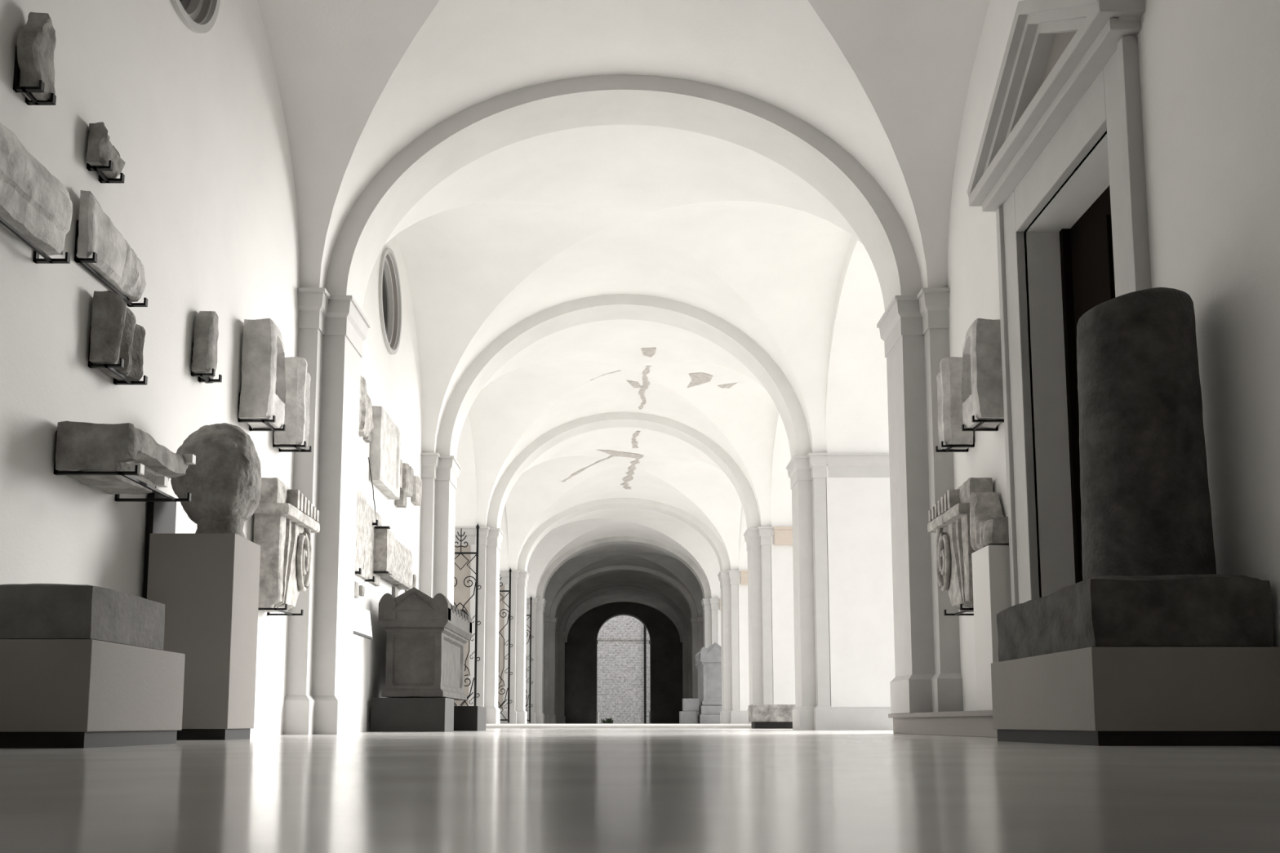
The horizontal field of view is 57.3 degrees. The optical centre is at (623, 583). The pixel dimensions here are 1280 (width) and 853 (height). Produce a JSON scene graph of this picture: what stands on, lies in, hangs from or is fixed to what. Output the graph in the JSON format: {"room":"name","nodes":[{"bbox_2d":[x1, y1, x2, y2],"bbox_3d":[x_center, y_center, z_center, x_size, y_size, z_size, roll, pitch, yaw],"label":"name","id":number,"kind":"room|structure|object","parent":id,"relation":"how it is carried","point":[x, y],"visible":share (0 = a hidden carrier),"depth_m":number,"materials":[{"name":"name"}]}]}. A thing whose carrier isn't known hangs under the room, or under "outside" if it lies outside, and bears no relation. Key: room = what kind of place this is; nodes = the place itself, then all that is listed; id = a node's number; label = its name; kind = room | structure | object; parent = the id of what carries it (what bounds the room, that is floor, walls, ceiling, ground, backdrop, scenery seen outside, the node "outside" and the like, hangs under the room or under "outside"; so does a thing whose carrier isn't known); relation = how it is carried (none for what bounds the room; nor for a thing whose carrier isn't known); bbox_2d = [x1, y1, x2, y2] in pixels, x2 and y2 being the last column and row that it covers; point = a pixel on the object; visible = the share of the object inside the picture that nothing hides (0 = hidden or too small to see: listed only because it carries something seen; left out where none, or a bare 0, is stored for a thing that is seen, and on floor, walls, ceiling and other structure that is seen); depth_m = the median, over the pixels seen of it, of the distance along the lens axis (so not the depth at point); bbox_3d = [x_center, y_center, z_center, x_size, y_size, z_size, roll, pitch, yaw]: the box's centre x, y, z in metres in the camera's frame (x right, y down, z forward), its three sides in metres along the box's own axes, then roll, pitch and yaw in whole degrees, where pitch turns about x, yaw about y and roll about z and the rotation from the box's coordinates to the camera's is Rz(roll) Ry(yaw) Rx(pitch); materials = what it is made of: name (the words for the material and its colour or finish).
{"room":"museum","nodes":[
{"label":"museum","id":0,"kind":"room"},
{"bbox_2d":[0,0,544,736],"bbox_3d":[-2.890,-0.097,23.326,0.800,6.100,52.700,0,-7,0],"label":"wall","id":1,"kind":"structure","parent":0,"point":[206,202],"depth_m":6.33,"materials":[{"name":"paint"}]},
{"bbox_2d":[13,44,56,105],"bbox_3d":[-2.432,-2.102,4.842,0.116,0.192,0.124,0,-7,0],"label":"wall bracket","id":2,"kind":"object","parent":1,"relation":"attached to","point":[27,90],"visible":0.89,"depth_m":4.79,"materials":[{"name":"black metal"}]},
{"bbox_2d":[17,11,56,100],"bbox_3d":[-2.432,-2.193,4.862,0.105,0.366,0.204,0,-7,0],"label":"stone fragment","id":3,"kind":"object","parent":2,"relation":"on","point":[36,40],"visible":0.97,"depth_m":4.80,"materials":[{"name":"stone"}]},
{"bbox_2d":[0,216,70,263],"bbox_3d":[-2.418,-1.495,4.591,0.145,0.192,0.759,0,-7,0],"label":"wall bracket","id":4,"kind":"object","parent":1,"relation":"attached to","point":[37,251],"visible":0.82,"depth_m":4.88,"materials":[{"name":"black metal"}]},
{"bbox_2d":[0,122,72,255],"bbox_3d":[-2.417,-1.592,4.611,0.135,0.359,0.856,0,-7,0],"label":"fragment","id":5,"kind":"object","parent":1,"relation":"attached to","point":[33,201],"visible":0.95,"depth_m":4.69,"materials":[{"name":"grey stone"}]},
{"bbox_2d":[86,130,124,182],"bbox_3d":[-2.434,-2.010,5.510,0.112,0.192,0.150,0,-7,0],"label":"wall bracket","id":6,"kind":"object","parent":1,"relation":"attached to","point":[103,178],"visible":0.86,"depth_m":5.48,"materials":[{"name":"black metal"}]},
{"bbox_2d":[85,121,125,177],"bbox_3d":[-2.436,-2.023,5.515,0.089,0.209,0.251,0,-7,0],"label":"stone fragment","id":7,"kind":"object","parent":6,"relation":"on","point":[100,149],"visible":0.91,"depth_m":5.42,"materials":[{"name":"stone"}]},
{"bbox_2d":[74,220,147,306],"bbox_3d":[-2.443,-1.522,5.607,0.093,0.192,0.595,0,-7,0],"label":"wall bracket","id":8,"kind":"object","parent":1,"relation":"attached to","point":[82,261],"visible":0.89,"depth_m":5.43,"materials":[{"name":"black metal"}]},
{"bbox_2d":[75,190,146,302],"bbox_3d":[-2.440,-1.589,5.621,0.078,0.314,0.672,0,-7,0],"label":"fragment","id":9,"kind":"object","parent":8,"relation":"on","point":[117,263],"visible":0.98,"depth_m":5.48,"materials":[{"name":"grey stone"}]},
{"bbox_2d":[88,326,147,384],"bbox_3d":[-2.412,-1.085,5.596,0.156,0.192,0.297,0,-7,0],"label":"wall bracket","id":10,"kind":"object","parent":1,"relation":"attached to","point":[109,366],"visible":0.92,"depth_m":5.48,"materials":[{"name":"black metal"}]},
{"bbox_2d":[88,290,145,385],"bbox_3d":[-2.411,-1.171,5.613,0.136,0.345,0.380,0,-7,0],"label":"fragment","id":11,"kind":"object","parent":10,"relation":"on","point":[115,335],"visible":0.95,"depth_m":5.47,"materials":[{"name":"stone"}]},
{"bbox_2d":[53,431,191,502],"bbox_3d":[-2.308,-0.534,5.441,0.365,0.192,0.644,0,-7,0],"label":"wall bracket","id":12,"kind":"object","parent":1,"relation":"attached to","point":[126,474],"visible":0.88,"depth_m":5.25,"materials":[{"name":"black metal"}]},
{"bbox_2d":[55,421,195,494],"bbox_3d":[-2.297,-0.555,5.454,0.369,0.228,0.728,0,-7,0],"label":"fragment","id":13,"kind":"object","parent":12,"relation":"attached to","point":[80,446],"visible":0.96,"depth_m":5.11,"materials":[{"name":"stone"}]},
{"bbox_2d":[142,492,176,599],"bbox_3d":[-2.462,0.169,6.174,0.035,1.300,0.300,0,-7,0],"label":"mounting rail","id":14,"kind":"object","parent":1,"relation":"attached to","point":[161,516],"visible":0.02,"depth_m":6.13,"materials":[{"name":"black metal"}]},
{"bbox_2d":[169,0,220,33],"bbox_3d":[-2.585,-3.716,6.613,0.250,1.100,1.100,0,-7,0],"label":"window","id":15,"kind":"structure","parent":1,"relation":"in","point":[191,13],"depth_m":6.93,"materials":[{"name":"paint"}]},
{"bbox_2d":[191,342,222,382],"bbox_3d":[-2.425,-1.283,6.811,0.131,0.192,0.141,0,-7,0],"label":"wall bracket","id":16,"kind":"object","parent":1,"relation":"attached to","point":[203,375],"visible":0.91,"depth_m":6.75,"materials":[{"name":"black metal"}]},
{"bbox_2d":[191,311,218,383],"bbox_3d":[-2.426,-1.393,6.838,0.116,0.400,0.228,0,-7,0],"label":"stone fragment","id":17,"kind":"object","parent":16,"relation":"on","point":[204,357],"visible":0.94,"depth_m":6.74,"materials":[{"name":"stone"}]},
{"bbox_2d":[237,392,285,431],"bbox_3d":[-2.372,-1.125,7.688,0.235,0.192,0.254,0,-7,0],"label":"wall bracket","id":18,"kind":"object","parent":1,"relation":"attached to","point":[264,421],"visible":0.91,"depth_m":7.59,"materials":[{"name":"black metal"}]},
{"bbox_2d":[238,318,285,428],"bbox_3d":[-2.370,-1.369,7.724,0.216,0.666,0.347,0,-7,0],"label":"block","id":19,"kind":"object","parent":18,"relation":"on","point":[263,392],"visible":0.99,"depth_m":7.58,"materials":[{"name":"grey stone"}]},
{"bbox_2d":[257,604,303,615],"bbox_3d":[-2.367,0.107,8.001,0.246,0.192,0.415,0,-7,0],"label":"wall bracket","id":20,"kind":"object","parent":1,"relation":"attached to","point":[281,610],"visible":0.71,"depth_m":7.96,"materials":[{"name":"black metal"}]},
{"bbox_2d":[253,477,319,612],"bbox_3d":[-2.351,-0.227,8.184,0.250,0.873,0.826,0,-7,0],"label":"console","id":21,"kind":"object","parent":20,"relation":"on","point":[285,521],"visible":0.94,"depth_m":7.87,"materials":[{"name":"stone"}]},
{"bbox_2d":[272,431,311,452],"bbox_3d":[-2.374,-1.055,8.399,0.231,0.192,0.171,0,-7,0],"label":"wall bracket","id":22,"kind":"object","parent":1,"relation":"attached to","point":[297,446],"visible":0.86,"depth_m":8.31,"materials":[{"name":"black metal"}]},
{"bbox_2d":[274,356,311,449],"bbox_3d":[-2.374,-1.288,8.435,0.209,0.641,0.260,0,-7,0],"label":"block","id":23,"kind":"object","parent":22,"relation":"on","point":[296,419],"visible":0.72,"depth_m":8.32,"materials":[{"name":"grey stone"}]},
{"bbox_2d":[353,604,373,639],"bbox_3d":[-2.388,0.317,10.159,0.205,0.268,1.050,0,-7,0],"label":"board","id":24,"kind":"object","parent":1,"relation":"attached to","point":[362,616],"visible":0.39,"depth_m":10.31,"materials":[{"name":"white"}]},
{"bbox_2d":[358,374,373,437],"bbox_3d":[-2.449,-1.663,10.969,0.079,0.532,0.826,0,-7,0],"label":"fragment","id":25,"kind":"object","parent":1,"relation":"attached to","point":[366,420],"visible":0.52,"depth_m":10.96,"materials":[{"name":"stone"}]},
{"bbox_2d":[355,457,382,586],"bbox_3d":[-2.445,-0.611,11.275,0.090,1.193,1.183,0,-7,0],"label":"slab","id":26,"kind":"object","parent":1,"relation":"attached to","point":[367,518],"visible":0.8,"depth_m":11.13,"materials":[{"name":"stone"}]},
{"bbox_2d":[369,405,400,499],"bbox_3d":[-2.433,-1.319,11.995,0.110,0.747,1.020,0,-7,0],"label":"tablet","id":27,"kind":"object","parent":1,"relation":"attached to","point":[385,443],"visible":0.98,"depth_m":11.80,"materials":[{"name":"grey stone"}]},
{"bbox_2d":[378,248,401,354],"bbox_3d":[-2.585,-2.990,12.433,0.250,1.100,1.100,0,-7,0],"label":"window","id":28,"kind":"structure","parent":1,"relation":"in","point":[388,295],"depth_m":12.78,"materials":[{"name":"paint"}]},
{"bbox_2d":[373,528,413,590],"bbox_3d":[-2.403,-0.233,12.292,0.171,0.432,1.619,0,-7,0],"label":"relief","id":29,"kind":"object","parent":1,"relation":"attached to","point":[390,555],"visible":0.93,"depth_m":11.97,"materials":[{"name":"stone"}]},
{"bbox_2d":[401,462,413,497],"bbox_3d":[-2.447,-1.165,13.287,0.081,0.329,0.376,0,-7,0],"label":"fragment","id":30,"kind":"object","parent":1,"relation":"attached to","point":[407,471],"visible":0.9,"depth_m":13.14,"materials":[{"name":"stone"}]},
{"bbox_2d":[411,475,422,506],"bbox_3d":[-2.448,-1.094,13.872,0.080,0.317,0.299,0,-7,0],"label":"fragment","id":31,"kind":"object","parent":1,"relation":"attached to","point":[417,482],"visible":0.97,"depth_m":13.76,"materials":[{"name":"stone"}]},
{"bbox_2d":[453,545,471,706],"bbox_3d":[-2.930,0.701,19.651,0.680,2.707,0.030,0,-7,0],"label":"trim","id":32,"kind":"structure","parent":1,"relation":"attached to","point":[461,593],"depth_m":19.71,"materials":[{"name":"black metal"}]},
{"bbox_2d":[497,584,504,710],"bbox_3d":[-2.930,1.377,25.310,0.680,2.707,0.030,0,-7,0],"label":"trim","id":33,"kind":"structure","parent":1,"relation":"attached to","point":[501,620],"depth_m":25.30,"materials":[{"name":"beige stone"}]},
{"bbox_2d":[485,723,751,728],"bbox_3d":[-0.200,4.271,34.034,6.980,0.368,30.400,0,-7,0],"label":"floor","id":34,"kind":"structure","parent":0,"point":[556,723],"depth_m":18.96,"materials":[{"name":"stone"}]},
{"bbox_2d":[453,523,481,706],"bbox_3d":[-2.997,0.643,19.522,1.226,3.352,0.060,0,-7,0],"label":"iron gate","id":35,"kind":"object","parent":34,"relation":"on","point":[477,526],"visible":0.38,"depth_m":19.55,"materials":[{"name":"black metal"}]},
{"bbox_2d":[454,526,503,724],"bbox_3d":[-2.695,0.748,20.088,1.170,3.317,0.990,0,-7,0],"label":"pilaster","id":36,"kind":"object","parent":34,"relation":"on","point":[490,539],"visible":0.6,"depth_m":19.79,"materials":[{"name":"white paint"}]},
{"bbox_2d":[487,412,759,528],"bbox_3d":[0.000,-2.090,20.427,5.020,2.400,0.550,0,-7,0],"label":"arch","id":37,"kind":"object","parent":36,"relation":"on","point":[532,451],"visible":0.37,"depth_m":20.23,"materials":[{"name":"paint"}]},
{"bbox_2d":[497,568,513,723],"bbox_3d":[-2.997,1.319,25.181,1.226,3.352,0.060,0,-7,0],"label":"iron gate","id":38,"kind":"object","parent":34,"relation":"on","point":[509,616],"visible":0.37,"depth_m":25.16,"materials":[{"name":"black metal"}]},
{"bbox_2d":[499,570,529,724],"bbox_3d":[-2.695,1.425,25.748,1.170,3.317,0.990,0,-7,0],"label":"pilaster","id":39,"kind":"object","parent":34,"relation":"on","point":[517,713],"visible":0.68,"depth_m":25.42,"materials":[{"name":"white paint"}]},
{"bbox_2d":[517,497,729,571],"bbox_3d":[0.000,-1.414,26.087,5.020,2.400,0.550,0,-7,0],"label":"arch","id":40,"kind":"object","parent":39,"relation":"on","point":[543,530],"visible":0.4,"depth_m":25.85,"materials":[{"name":"paint"}]},
{"bbox_2d":[525,595,533,723],"bbox_3d":[-2.997,1.996,30.841,1.226,3.352,0.060,0,-7,0],"label":"iron gate","id":41,"kind":"object","parent":34,"relation":"on","point":[531,597],"visible":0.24,"depth_m":30.82,"materials":[{"name":"black metal"}]},
{"bbox_2d":[525,598,546,724],"bbox_3d":[-2.695,2.101,31.408,1.170,3.317,0.990,0,-7,0],"label":"pilaster","id":42,"kind":"object","parent":34,"relation":"on","point":[537,717],"visible":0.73,"depth_m":31.07,"materials":[{"name":"white paint"}]},
{"bbox_2d":[536,536,711,599],"bbox_3d":[0.000,-0.737,31.747,5.020,2.400,0.550,0,-7,0],"label":"arch","id":43,"kind":"object","parent":42,"relation":"on","point":[564,557],"visible":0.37,"depth_m":31.50,"materials":[{"name":"paint"}]},
{"bbox_2d":[543,617,558,724],"bbox_3d":[-2.305,2.778,37.067,0.390,3.317,0.990,0,-7,0],"label":"pilaster","id":44,"kind":"object","parent":34,"relation":"on","point":[550,624],"visible":0.91,"depth_m":36.73,"materials":[{"name":"paint"}]},
{"bbox_2d":[549,565,697,617],"bbox_3d":[0.000,-0.061,37.407,5.020,2.400,0.550,0,-7,0],"label":"arch","id":45,"kind":"object","parent":44,"relation":"on","point":[572,584],"visible":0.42,"depth_m":37.16,"materials":[{"name":"paint"}]},
{"bbox_2d":[555,631,566,723],"bbox_3d":[-2.305,3.454,42.727,0.390,3.317,0.990,0,-7,0],"label":"pilaster","id":46,"kind":"object","parent":34,"relation":"on","point":[560,636],"visible":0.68,"depth_m":42.41,"materials":[{"name":"paint"}]},
{"bbox_2d":[559,586,688,631],"bbox_3d":[0.000,0.616,43.066,5.020,2.400,0.550,0,-7,0],"label":"arch","id":47,"kind":"object","parent":46,"relation":"on","point":[618,588],"visible":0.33,"depth_m":42.82,"materials":[{"name":"paint"}]},
{"bbox_2d":[680,631,692,698],"bbox_3d":[2.305,3.454,42.727,0.390,3.317,0.990,0,-7,0],"label":"pilaster","id":48,"kind":"object","parent":34,"relation":"on","point":[686,636],"visible":0.51,"depth_m":42.45,"materials":[{"name":"paint"}]},
{"bbox_2d":[679,711,697,724],"bbox_3d":[1.525,3.183,27.718,0.390,0.292,0.600,0,-7,0],"label":"stone block","id":49,"kind":"object","parent":34,"relation":"on","point":[685,717],"visible":1,"depth_m":27.42,"materials":[{"name":"grey stone"}]},
{"bbox_2d":[682,698,699,711],"bbox_3d":[1.590,2.885,27.729,0.380,0.298,0.450,0,-7,0],"label":"stone block","id":50,"kind":"object","parent":49,"relation":"on","point":[688,704],"visible":0.92,"depth_m":27.51,"materials":[{"name":"grey stone"}]},
{"bbox_2d":[688,617,702,698],"bbox_3d":[2.305,2.778,37.067,0.390,3.317,0.990,0,-7,0],"label":"pilaster","id":51,"kind":"object","parent":34,"relation":"on","point":[696,624],"visible":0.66,"depth_m":36.81,"materials":[{"name":"paint"}]},
{"bbox_2d":[697,706,721,724],"bbox_3d":[2.125,3.197,28.371,0.690,0.420,2.300,0,-7,0],"label":"stone plinth","id":52,"kind":"object","parent":34,"relation":"on","point":[706,714],"visible":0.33,"depth_m":27.28,"materials":[{"name":"grey stone"}]},
{"bbox_2d":[694,642,721,706],"bbox_3d":[2.150,2.248,28.476,0.730,1.474,2.196,0,-7,0],"label":"sarcophagus","id":53,"kind":"object","parent":52,"relation":"on","point":[708,662],"visible":0.66,"depth_m":27.47,"materials":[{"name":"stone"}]},
{"bbox_2d":[701,598,720,648],"bbox_3d":[2.720,2.100,31.395,1.220,3.317,1.015,0,-7,0],"label":"pilaster","id":54,"kind":"object","parent":34,"relation":"on","point":[712,611],"visible":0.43,"depth_m":31.14,"materials":[{"name":"white paint"}]},
{"bbox_2d":[717,570,749,724],"bbox_3d":[2.720,1.423,25.735,1.220,3.317,1.015,0,-7,0],"label":"pilaster","id":55,"kind":"object","parent":34,"relation":"on","point":[734,624],"visible":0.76,"depth_m":25.38,"materials":[{"name":"white paint"}]},
{"bbox_2d":[743,526,795,724],"bbox_3d":[2.720,0.747,20.076,1.220,3.317,1.015,0,-7,0],"label":"pilaster","id":56,"kind":"object","parent":34,"relation":"on","point":[767,584],"visible":0.51,"depth_m":19.73,"materials":[{"name":"white paint"}]},
{"bbox_2d":[564,601,682,723],"bbox_3d":[0.000,2.868,48.553,6.580,6.000,0.700,0,-7,0],"label":"wall","id":57,"kind":"structure","parent":0,"point":[580,703],"depth_m":48.16,"materials":[{"name":"paint"}]},
{"bbox_2d":[257,0,990,288],"bbox_3d":[0.000,-3.489,6.450,5.020,1.860,5.680,0,-7,0],"label":"ceiling","id":58,"kind":"structure","parent":0,"point":[359,81],"depth_m":8.60,"materials":[{"name":"paint"}]},
{"bbox_2d":[384,124,862,453],"bbox_3d":[0.000,-2.918,12.273,5.020,2.109,4.960,0,-7,0],"label":"ceiling","id":59,"kind":"structure","parent":0,"point":[528,227],"depth_m":12.97,"materials":[{"name":"paint"}]},
{"bbox_2d":[470,319,777,526],"bbox_3d":[0.000,-2.266,17.704,5.020,2.102,4.920,0,-7,0],"label":"ceiling","id":60,"kind":"structure","parent":0,"point":[548,384],"depth_m":18.75,"materials":[{"name":"paint"}]},
{"bbox_2d":[626,366,650,409],"bbox_3d":[0.210,-3.126,18.857,0.383,0.046,2.328,0,-7,-2],"label":"crack","id":61,"kind":"object","parent":60,"relation":"attached to","point":[646,383],"depth_m":18.64,"materials":[{"name":"paint"}]},
{"bbox_2d":[687,373,712,387],"bbox_3d":[1.191,-3.164,18.261,0.385,0.096,0.504,0,-7,0],"label":"patch","id":62,"kind":"object","parent":60,"relation":"attached to","point":[698,379],"depth_m":18.24,"materials":[{"name":"paint"}]},
{"bbox_2d":[505,426,742,570],"bbox_3d":[0.000,-1.585,23.237,5.020,2.064,5.170,0,-7,0],"label":"ceiling","id":63,"kind":"structure","parent":0,"point":[671,471],"depth_m":24.33,"materials":[{"name":"paint"}]},
{"bbox_2d":[621,455,644,488],"bbox_3d":[0.146,-2.258,23.944,0.285,0.186,2.486,1,-7,-5],"label":"crack","id":64,"kind":"object","parent":63,"relation":"attached to","point":[632,468],"depth_m":23.98,"materials":[{"name":"paint"}]},
{"bbox_2d":[528,507,718,598],"bbox_3d":[0.000,-0.729,28.876,5.020,1.701,5.170,0,-7,0],"label":"ceiling","id":65,"kind":"structure","parent":0,"point":[585,527],"depth_m":30.31,"materials":[{"name":"paint"}]},
{"bbox_2d":[544,544,702,617],"bbox_3d":[0.000,-0.052,34.535,5.020,1.701,5.170,0,-7,0],"label":"ceiling","id":66,"kind":"structure","parent":0,"point":[611,555],"depth_m":35.95,"materials":[{"name":"paint"}]},
{"bbox_2d":[555,571,691,631],"bbox_3d":[0.000,0.635,40.194,5.020,1.680,5.170,0,-7,0],"label":"ceiling","id":67,"kind":"structure","parent":0,"point":[605,580],"depth_m":41.71,"materials":[{"name":"paint"}]},
{"bbox_2d":[564,591,682,642],"bbox_3d":[0.000,1.312,45.853,5.020,1.680,5.170,0,-7,0],"label":"ceiling","id":68,"kind":"structure","parent":0,"point":[623,596],"depth_m":47.39,"materials":[{"name":"paint"}]},
{"bbox_2d":[325,74,921,311],"bbox_3d":[0.000,-3.389,9.565,5.020,2.400,0.550,0,-7,0],"label":"arch","id":69,"kind":"object","parent":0,"point":[481,129],"visible":0.4,"depth_m":9.39,"materials":[{"name":"paint"}]},
{"bbox_2d":[0,728,1279,852],"bbox_3d":[-0.200,1.177,7.866,6.980,0.300,22.300,0,-7,0],"label":"floor","id":70,"kind":"structure","parent":0,"point":[491,790],"depth_m":1.42,"materials":[{"name":"stone"}]},
{"bbox_2d":[0,639,185,748],"bbox_3d":[-2.147,0.426,4.411,0.655,0.370,0.860,0,-7,0],"label":"plinth","id":71,"kind":"object","parent":70,"relation":"on","point":[55,693],"visible":1,"depth_m":4.00,"materials":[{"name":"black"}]},
{"bbox_2d":[0,583,164,650],"bbox_3d":[-2.147,0.130,4.352,0.637,0.198,0.654,0,-7,0],"label":"stone slab","id":72,"kind":"object","parent":71,"relation":"on","point":[27,611],"visible":0.72,"depth_m":4.04,"materials":[{"name":"grey stone"}]},
{"bbox_2d":[146,533,260,740],"bbox_3d":[-2.220,0.292,6.174,0.440,1.055,0.430,0,-7,0],"label":"pedestal","id":73,"kind":"object","parent":70,"relation":"on","point":[207,584],"visible":0.75,"depth_m":5.99,"materials":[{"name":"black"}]},
{"bbox_2d":[170,422,261,538],"bbox_3d":[-2.180,-0.547,6.271,0.451,0.632,0.406,0,-7,0],"label":"sculpture","id":74,"kind":"object","parent":73,"relation":"on","point":[224,484],"visible":0.94,"depth_m":6.13,"materials":[{"name":"stone"}]},
{"bbox_2d":[283,287,370,734],"bbox_3d":[-2.305,-0.517,9.222,0.390,3.385,0.990,0,-7,0],"label":"pilaster","id":75,"kind":"object","parent":70,"relation":"on","point":[332,330],"visible":0.96,"depth_m":8.94,"materials":[{"name":"paint"}]},
{"bbox_2d":[370,697,486,732],"bbox_3d":[-2.025,1.411,12.471,0.850,0.328,2.300,0,-7,0],"label":"stone plinth","id":76,"kind":"object","parent":70,"relation":"on","point":[387,714],"visible":0.99,"depth_m":11.34,"materials":[{"name":"grey stone"}]},
{"bbox_2d":[377,587,471,700],"bbox_3d":[-2.060,0.679,12.323,0.710,1.073,1.846,0,-7,0],"label":"sarcophagus","id":77,"kind":"object","parent":76,"relation":"on","point":[427,637],"visible":0.88,"depth_m":11.49,"materials":[{"name":"stone"}]},
{"bbox_2d":[418,453,461,604],"bbox_3d":[-2.695,0.135,14.673,1.170,3.385,0.990,0,-7,0],"label":"pilaster","id":78,"kind":"object","parent":70,"relation":"on","point":[440,474],"visible":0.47,"depth_m":14.45,"materials":[{"name":"white paint"}]},
{"bbox_2d":[436,293,810,458],"bbox_3d":[0.000,-2.737,15.016,5.020,2.400,0.550,0,-7,0],"label":"arch","id":79,"kind":"object","parent":78,"relation":"on","point":[547,322],"visible":0.41,"depth_m":14.84,"materials":[{"name":"paint"}]},
{"bbox_2d":[748,704,795,728],"bbox_3d":[2.350,2.085,18.282,0.740,0.370,0.600,0,-7,0],"label":"stone bench","id":80,"kind":"object","parent":70,"relation":"on","point":[760,716],"visible":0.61,"depth_m":18.00,"materials":[{"name":"stone"}]},
{"bbox_2d":[786,453,895,730],"bbox_3d":[2.695,0.135,14.673,1.170,3.385,0.990,0,-7,0],"label":"pillar","id":81,"kind":"structure","parent":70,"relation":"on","point":[857,555],"depth_m":14.27,"materials":[{"name":"white paint"}]},
{"bbox_2d":[991,646,1279,746],"bbox_3d":[2.118,0.495,4.987,0.715,0.370,1.220,0,-7,0],"label":"plinth","id":82,"kind":"object","parent":70,"relation":"on","point":[1094,695],"visible":1,"depth_m":4.39,"materials":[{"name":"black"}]},
{"bbox_2d":[996,573,1274,662],"bbox_3d":[2.132,0.164,5.020,0.707,0.288,1.174,0,-7,0],"label":"column base","id":83,"kind":"object","parent":82,"relation":"on","point":[1211,610],"visible":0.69,"depth_m":4.45,"materials":[{"name":"stone"}]},
{"bbox_2d":[1076,287,1216,580],"bbox_3d":[2.195,-0.595,4.965,0.513,1.226,0.512,4,-8,-31],"label":"column stump","id":84,"kind":"object","parent":83,"relation":"on","point":[1146,510],"visible":0.94,"depth_m":4.77,"materials":[{"name":"stone"}]},
{"bbox_2d":[702,0,1279,711],"bbox_3d":[2.890,-0.097,23.326,0.800,6.100,52.700,0,-7,0],"label":"wall","id":85,"kind":"structure","parent":0,"point":[1210,69],"depth_m":5.29,"materials":[{"name":"paint"}]},
{"bbox_2d":[888,710,997,737],"bbox_3d":[2.445,0.903,7.511,0.610,0.160,3.930,0,-7,0],"label":"trim","id":86,"kind":"structure","parent":85,"relation":"attached to","point":[957,723],"depth_m":7.83,"materials":[{"name":"white stone"}]},
{"bbox_2d":[876,287,963,713],"bbox_3d":[2.695,-0.596,9.231,1.170,3.225,0.990,0,-7,0],"label":"pilaster","id":87,"kind":"object","parent":86,"relation":"on","point":[914,330],"visible":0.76,"depth_m":8.96,"materials":[{"name":"white paint"}]},
{"bbox_2d":[971,545,1011,711],"bbox_3d":[2.388,0.297,7.498,0.175,1.040,0.360,0,-7,0],"label":"pedestal","id":88,"kind":"object","parent":86,"relation":"on","point":[991,574],"visible":0.44,"depth_m":7.38,"materials":[{"name":"white"}]},
{"bbox_2d":[969,492,1008,551],"bbox_3d":[2.380,-0.422,7.586,0.191,0.398,0.392,0,-7,0],"label":"relief","id":89,"kind":"object","parent":88,"relation":"on","point":[988,526],"visible":0.77,"depth_m":7.62,"materials":[{"name":"stone"}]},
{"bbox_2d":[935,431,974,452],"bbox_3d":[2.374,-1.055,8.399,0.231,0.192,0.171,0,-7,0],"label":"wall bracket","id":90,"kind":"object","parent":85,"relation":"attached to","point":[949,446],"visible":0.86,"depth_m":8.31,"materials":[{"name":"black metal"}]},
{"bbox_2d":[936,356,973,449],"bbox_3d":[2.374,-1.288,8.435,0.209,0.641,0.260,0,-7,0],"label":"block","id":91,"kind":"object","parent":90,"relation":"on","point":[950,419],"visible":0.73,"depth_m":8.32,"materials":[{"name":"grey stone"}]},
{"bbox_2d":[943,604,973,615],"bbox_3d":[2.367,0.107,8.001,0.246,0.192,0.415,0,-7,0],"label":"wall bracket","id":92,"kind":"object","parent":85,"relation":"attached to","point":[964,610],"visible":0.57,"depth_m":8.07,"materials":[{"name":"black metal"}]},
{"bbox_2d":[927,477,992,612],"bbox_3d":[2.351,-0.227,8.184,0.250,0.873,0.826,0,-7,0],"label":"console","id":93,"kind":"object","parent":92,"relation":"on","point":[949,518],"visible":0.64,"depth_m":8.05,"materials":[{"name":"stone"}]},
{"bbox_2d":[961,415,1004,431],"bbox_3d":[2.372,-1.125,7.688,0.235,0.192,0.254,0,-7,0],"label":"wall bracket","id":94,"kind":"object","parent":85,"relation":"attached to","point":[981,421],"visible":0.71,"depth_m":7.70,"materials":[{"name":"black metal"}]},
{"bbox_2d":[961,318,1004,428],"bbox_3d":[2.370,-1.369,7.724,0.216,0.666,0.347,0,-7,0],"label":"block","id":95,"kind":"object","parent":94,"relation":"on","point":[982,388],"visible":0.88,"depth_m":7.59,"materials":[{"name":"grey stone"}]},
{"bbox_2d":[967,0,1151,606],"bbox_3d":[2.630,-1.259,6.480,0.720,4.208,2.180,0,-7,0],"label":"door frame","id":96,"kind":"structure","parent":85,"relation":"in","point":[1068,75],"depth_m":6.81,"materials":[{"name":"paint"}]},
{"label":"outside","id":97,"kind":"structure","parent":0,"visible":0},
{"bbox_2d":[597,615,649,723],"bbox_3d":[0.000,2.317,55.316,18.000,9.300,0.400,0,-7,0],"label":"wall","id":98,"kind":"structure","parent":97,"point":[620,664],"depth_m":54.89,"materials":[{"name":"white brick"}]},
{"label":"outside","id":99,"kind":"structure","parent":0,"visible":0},
{"bbox_2d":[644,626,646,723],"bbox_3d":[1.000,2.226,54.974,0.110,9.200,0.105,0,-7,0],"label":"drainpipe","id":100,"kind":"object","parent":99,"point":[645,628],"visible":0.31,"depth_m":54.69,"materials":[{"name":"black metal"}]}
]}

